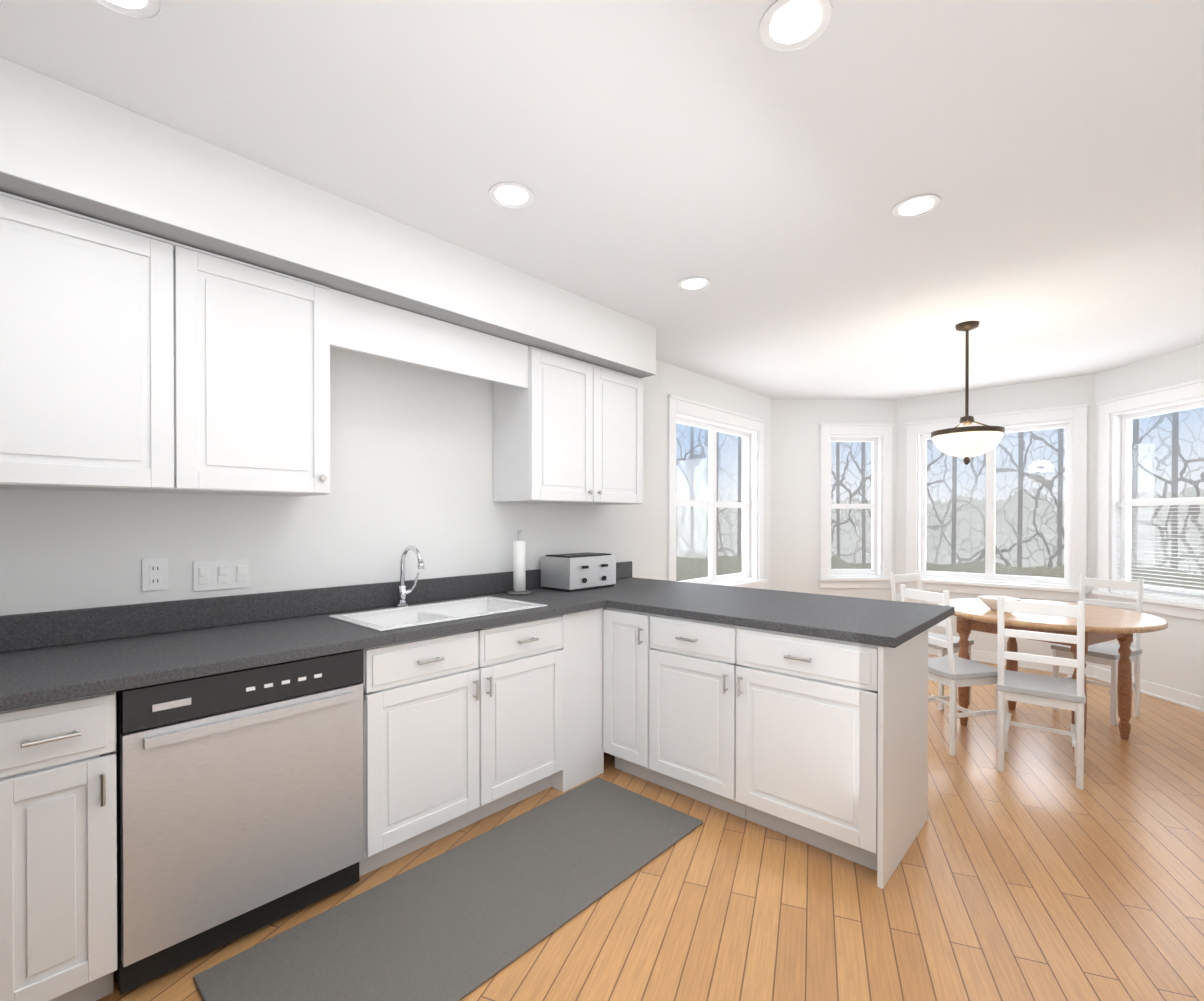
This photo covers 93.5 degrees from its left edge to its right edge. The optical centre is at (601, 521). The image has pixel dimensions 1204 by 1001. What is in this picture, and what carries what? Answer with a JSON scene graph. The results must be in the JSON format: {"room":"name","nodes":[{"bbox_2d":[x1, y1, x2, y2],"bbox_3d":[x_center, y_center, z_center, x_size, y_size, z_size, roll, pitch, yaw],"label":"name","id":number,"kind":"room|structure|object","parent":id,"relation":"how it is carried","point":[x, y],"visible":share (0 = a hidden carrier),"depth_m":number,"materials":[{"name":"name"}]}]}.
{"room":"kitchen","nodes":[
{"label":"kitchen","id":0,"kind":"room"},
{"bbox_2d":[0,57,655,377],"bbox_3d":[-1.278,-1.075,2.142,0.433,0.303,4.328,0,0,42],"label":"soffit","id":1,"kind":"structure","parent":0,"point":[64,146],"depth_m":1.96,"materials":[{"name":"white paint"}]},
{"bbox_2d":[0,346,770,615],"bbox_3d":[-0.672,0.041,3.253,0.160,2.550,7.180,0,0,42],"label":"wall","id":2,"kind":"structure","parent":0,"point":[411,454],"depth_m":2.67,"materials":[{"name":"white paint"}]},
{"bbox_2d":[0,191,203,493],"bbox_3d":[-1.828,-0.510,1.618,0.331,0.810,1.052,0,0,42],"label":"upper cabinet","id":3,"kind":"object","parent":2,"relation":"attached to","point":[131,360],"depth_m":1.71,"materials":[{"name":"white paint"}]},
{"bbox_2d":[142,558,167,590],"bbox_3d":[-1.635,0.193,2.074,0.010,0.115,0.075,0,0,42],"label":"electrical outlet","id":4,"kind":"object","parent":2,"relation":"attached to","point":[154,574],"visible":1,"depth_m":2.07,"materials":[{"name":"white plastic"}]},
{"bbox_2d":[193,559,249,590],"bbox_3d":[-1.492,0.207,2.228,0.013,0.115,0.190,0,0,42],"label":"light switches","id":5,"kind":"object","parent":2,"relation":"attached to","point":[219,574],"visible":1,"depth_m":2.22,"materials":[{"name":"white plastic"}]},
{"bbox_2d":[204,251,329,496],"bbox_3d":[-1.369,-0.512,2.119,0.331,0.810,0.558,0,0,42],"label":"upper cabinet","id":6,"kind":"object","parent":2,"relation":"attached to","point":[267,332],"depth_m":2.05,"materials":[{"name":"white paint"}]},
{"bbox_2d":[330,288,527,388],"bbox_3d":[-0.843,-0.812,2.706,0.311,0.222,1.016,0,0,42],"label":"valance","id":7,"kind":"object","parent":2,"relation":"attached to","point":[364,325],"visible":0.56,"depth_m":2.52,"materials":[{"name":"white paint"}]},
{"bbox_2d":[493,346,642,504],"bbox_3d":[-0.163,-0.520,3.416,0.359,0.810,0.943,0,0,42],"label":"upper cabinet","id":8,"kind":"object","parent":2,"relation":"attached to","point":[567,430],"visible":1,"depth_m":3.18,"materials":[{"name":"white paint"}]},
{"bbox_2d":[667,395,766,588],"bbox_3d":[1.007,-0.159,5.050,0.210,1.670,1.610,0,0,42],"label":"window","id":9,"kind":"structure","parent":2,"relation":"in","point":[751,505],"depth_m":5.10,"materials":[{"name":"white paint"}]},
{"bbox_2d":[0,0,1203,399],"bbox_3d":[0.906,-1.290,2.493,3.985,0.120,8.600,0,0,42],"label":"ceiling","id":10,"kind":"structure","parent":0,"point":[650,154],"depth_m":1.86,"materials":[{"name":"white paint"}]},
{"bbox_2d":[95,0,160,17],"bbox_3d":[-1.109,-1.221,1.287,0.170,0.004,0.170,0,0,42],"label":"recessed light","id":11,"kind":"object","parent":10,"relation":"in","point":[142,8],"visible":1,"depth_m":1.34,"materials":[{"name":"white paint"}]},
{"bbox_2d":[489,182,533,207],"bbox_3d":[-0.340,-1.225,2.128,0.170,0.004,0.170,0,0,42],"label":"recessed light","id":12,"kind":"object","parent":10,"relation":"in","point":[510,194],"visible":1,"depth_m":2.13,"materials":[{"name":"white paint"}]},
{"bbox_2d":[677,277,710,290],"bbox_3d":[0.474,-1.230,2.929,0.170,0.004,0.170,0,0,42],"label":"recessed light","id":13,"kind":"object","parent":10,"relation":"in","point":[693,283],"visible":1,"depth_m":2.93,"materials":[{"name":"white paint"}]},
{"bbox_2d":[759,0,831,51],"bbox_3d":[0.472,-1.221,1.385,0.170,0.004,0.170,0,0,42],"label":"recessed light","id":14,"kind":"object","parent":10,"relation":"in","point":[788,25],"visible":1,"depth_m":1.39,"materials":[{"name":"white paint"}]},
{"bbox_2d":[892,194,940,218],"bbox_3d":[1.221,-1.226,2.204,0.170,0.004,0.170,0,0,42],"label":"recessed light","id":15,"kind":"object","parent":10,"relation":"in","point":[916,206],"visible":1,"depth_m":2.20,"materials":[{"name":"white paint"}]},
{"bbox_2d":[931,321,1004,464],"bbox_3d":[2.280,-0.795,3.542,0.388,0.879,0.388,0,0,42],"label":"pendant light","id":16,"kind":"object","parent":10,"relation":"hanging from","point":[967,442],"visible":1,"depth_m":3.46,"materials":[{"name":"white glass"}]},
{"bbox_2d":[97,655,1203,1000],"bbox_3d":[0.906,1.380,2.507,3.985,0.120,8.600,0,0,42],"label":"floor","id":17,"kind":"structure","parent":0,"point":[1031,873],"depth_m":1.99,"materials":[{"name":"brown wood"}]},
{"bbox_2d":[0,692,117,1000],"bbox_3d":[-1.892,0.890,1.319,0.650,0.874,1.104,0,0,42],"label":"base cabinet","id":18,"kind":"object","parent":17,"relation":"on","point":[58,850],"visible":0.92,"depth_m":1.45,"materials":[{"name":"white paint"}]},
{"bbox_2d":[114,649,363,994],"bbox_3d":[-1.285,0.889,1.973,0.610,0.868,0.666,0,0,42],"label":"dishwasher","id":19,"kind":"object","parent":17,"relation":"on","point":[239,803],"visible":0.94,"depth_m":1.73,"materials":[{"name":"silver metal"}]},
{"bbox_2d":[193,777,702,1000],"bbox_3d":[-0.370,1.316,2.061,0.635,0.011,1.720,0,0,42],"label":"runner mat","id":20,"kind":"object","parent":17,"relation":"on","point":[461,921],"visible":0.98,"depth_m":1.91,"materials":[{"name":"fabric"}]},
{"bbox_2d":[475,608,603,793],"bbox_3d":[-0.332,0.880,3.049,0.616,0.874,0.358,0,0,42],"label":"base cabinet","id":21,"kind":"object","parent":17,"relation":"on","point":[539,682],"depth_m":2.66,"materials":[{"name":"white paint"}]},
{"bbox_2d":[603,607,674,758],"bbox_3d":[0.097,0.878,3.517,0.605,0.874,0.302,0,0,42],"label":"base cabinet","id":22,"kind":"object","parent":17,"relation":"on","point":[639,647],"depth_m":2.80,"materials":[{"name":"white paint"}]},
{"bbox_2d":[0,561,699,710],"bbox_3d":[-0.911,0.369,2.391,0.647,0.153,4.017,0,0,42],"label":"countertop","id":23,"kind":"structure","parent":22,"relation":"on","point":[53,656],"depth_m":2.01,"materials":[{"name":"stone"}]},
{"bbox_2d":[396,545,423,606],"bbox_3d":[-0.884,0.257,2.676,0.217,0.295,0.101,0,0,42],"label":"faucet","id":24,"kind":"object","parent":23,"relation":"on","point":[403,592],"visible":0.98,"depth_m":2.70,"materials":[{"name":"silver metal"}]},
{"bbox_2d":[329,596,546,630],"bbox_3d":[-0.717,0.485,2.577,0.466,0.171,0.836,0,0,42],"label":"sink basin","id":25,"kind":"object","parent":23,"relation":"in","point":[400,617],"visible":0.42,"depth_m":2.66,"materials":[{"name":"white ceramic"}]},
{"bbox_2d":[507,529,531,594],"bbox_3d":[-0.464,0.222,3.185,0.140,0.360,0.140,0,0,42],"label":"paper towel holder","id":26,"kind":"object","parent":23,"relation":"on","point":[519,567],"visible":1,"depth_m":3.16,"materials":[{"name":"white paper"}]},
{"bbox_2d":[541,552,615,591],"bbox_3d":[-0.133,0.298,3.451,0.270,0.204,0.400,0,0,42],"label":"toaster","id":27,"kind":"object","parent":23,"relation":"on","point":[571,572],"visible":1,"depth_m":3.34,"materials":[{"name":"silver metal"}]},
{"bbox_2d":[608,583,954,647],"bbox_3d":[0.863,0.423,2.824,1.362,0.038,0.982,0,0,42],"label":"countertop","id":28,"kind":"structure","parent":22,"relation":"on","point":[885,623],"depth_m":2.60,"materials":[{"name":"stone"}]},
{"bbox_2d":[890,570,973,710],"bbox_3d":[2.423,0.846,4.186,0.360,0.931,0.424,0,0,-28],"label":"chair","id":29,"kind":"object","parent":17,"relation":"on","point":[939,651],"visible":0.33,"depth_m":4.17,"materials":[{"name":"white paint"}]},
{"bbox_2d":[900,584,997,755],"bbox_3d":[2.087,0.850,3.390,0.424,0.931,0.360,0,0,-14],"label":"chair","id":30,"kind":"object","parent":17,"relation":"on","point":[952,671],"visible":0.65,"depth_m":3.25,"materials":[{"name":"white paint"}]},
{"bbox_2d":[996,596,1085,789],"bbox_3d":[2.327,0.852,3.013,0.360,0.931,0.424,0,0,38],"label":"chair","id":31,"kind":"object","parent":17,"relation":"on","point":[1048,691],"visible":1,"depth_m":2.90,"materials":[{"name":"white paint"}]},
{"bbox_2d":[938,598,1167,752],"bbox_3d":[2.755,0.934,3.551,1.120,0.762,1.120,0,0,42],"label":"dining table","id":32,"kind":"object","parent":17,"relation":"on","point":[1105,624],"visible":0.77,"depth_m":3.40,"materials":[{"name":"brown wood"}]},
{"bbox_2d":[978,595,1021,609],"bbox_3d":[2.499,0.514,3.566,0.230,0.075,0.230,0,0,42],"label":"bowl","id":33,"kind":"object","parent":32,"relation":"on","point":[990,601],"visible":0.44,"depth_m":3.56,"materials":[{"name":"white ceramic"}]},
{"bbox_2d":[1051,574,1143,725],"bbox_3d":[3.390,0.847,3.882,0.424,0.931,0.360,0,0,-28],"label":"chair","id":34,"kind":"object","parent":17,"relation":"on","point":[1104,654],"visible":0.58,"depth_m":3.81,"materials":[{"name":"white paint"}]},
{"bbox_2d":[770,398,895,600],"bbox_3d":[2.349,0.027,5.838,1.621,2.550,0.160,0,0,-3],"label":"wall","id":35,"kind":"structure","parent":0,"point":[795,507],"depth_m":5.74,"materials":[{"name":"white paint"}]},
{"bbox_2d":[818,423,893,587],"bbox_3d":[2.579,-0.163,5.822,0.770,1.670,0.210,0,0,-3],"label":"bay window","id":36,"kind":"structure","parent":35,"relation":"in","point":[878,437],"depth_m":5.76,"materials":[{"name":"white paint"}]},
{"bbox_2d":[896,374,1094,665],"bbox_3d":[3.621,0.030,5.329,1.850,2.550,0.160,0,0,42],"label":"wall","id":37,"kind":"structure","parent":0,"point":[1068,391],"depth_m":5.22,"materials":[{"name":"white paint"}]},
{"bbox_2d":[905,404,1088,601],"bbox_3d":[3.622,-0.160,5.293,1.410,1.670,0.210,0,0,42],"label":"bay window","id":38,"kind":"structure","parent":37,"relation":"in","point":[1072,420],"depth_m":5.18,"materials":[{"name":"white paint"}]},
{"bbox_2d":[928,650,1092,677],"bbox_3d":[3.559,1.255,5.269,1.530,0.100,0.022,0,0,42],"label":"baseboard","id":39,"kind":"structure","parent":37,"relation":"attached to","point":[985,657],"depth_m":5.06,"materials":[{"name":"white paint"}]},
{"bbox_2d":[1094,343,1203,696],"bbox_3d":[4.234,0.036,4.238,0.160,2.550,1.359,0,0,-3],"label":"wall","id":40,"kind":"structure","parent":0,"point":[1172,655],"depth_m":4.20,"materials":[{"name":"white paint"}]},
{"bbox_2d":[1092,666,1203,711],"bbox_3d":[4.143,1.261,4.241,0.022,0.100,1.039,0,0,-3],"label":"baseboard","id":41,"kind":"structure","parent":40,"relation":"attached to","point":[1183,698],"depth_m":4.17,"materials":[{"name":"white paint"}]},
{"bbox_2d":[1092,379,1203,620],"bbox_3d":[4.208,-0.154,4.246,0.209,1.669,0.946,0,0,-3],"label":"bay window","id":42,"kind":"structure","parent":40,"relation":"in","point":[1114,525],"depth_m":4.48,"materials":[{"name":"white paint"}]},
{"label":"outside","id":43,"kind":"structure","parent":0,"visible":0},
{"bbox_2d":[676,407,1203,591],"bbox_3d":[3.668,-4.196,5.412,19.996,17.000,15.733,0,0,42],"label":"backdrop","id":44,"kind":"structure","parent":43,"point":[1008,480],"depth_m":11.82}
]}

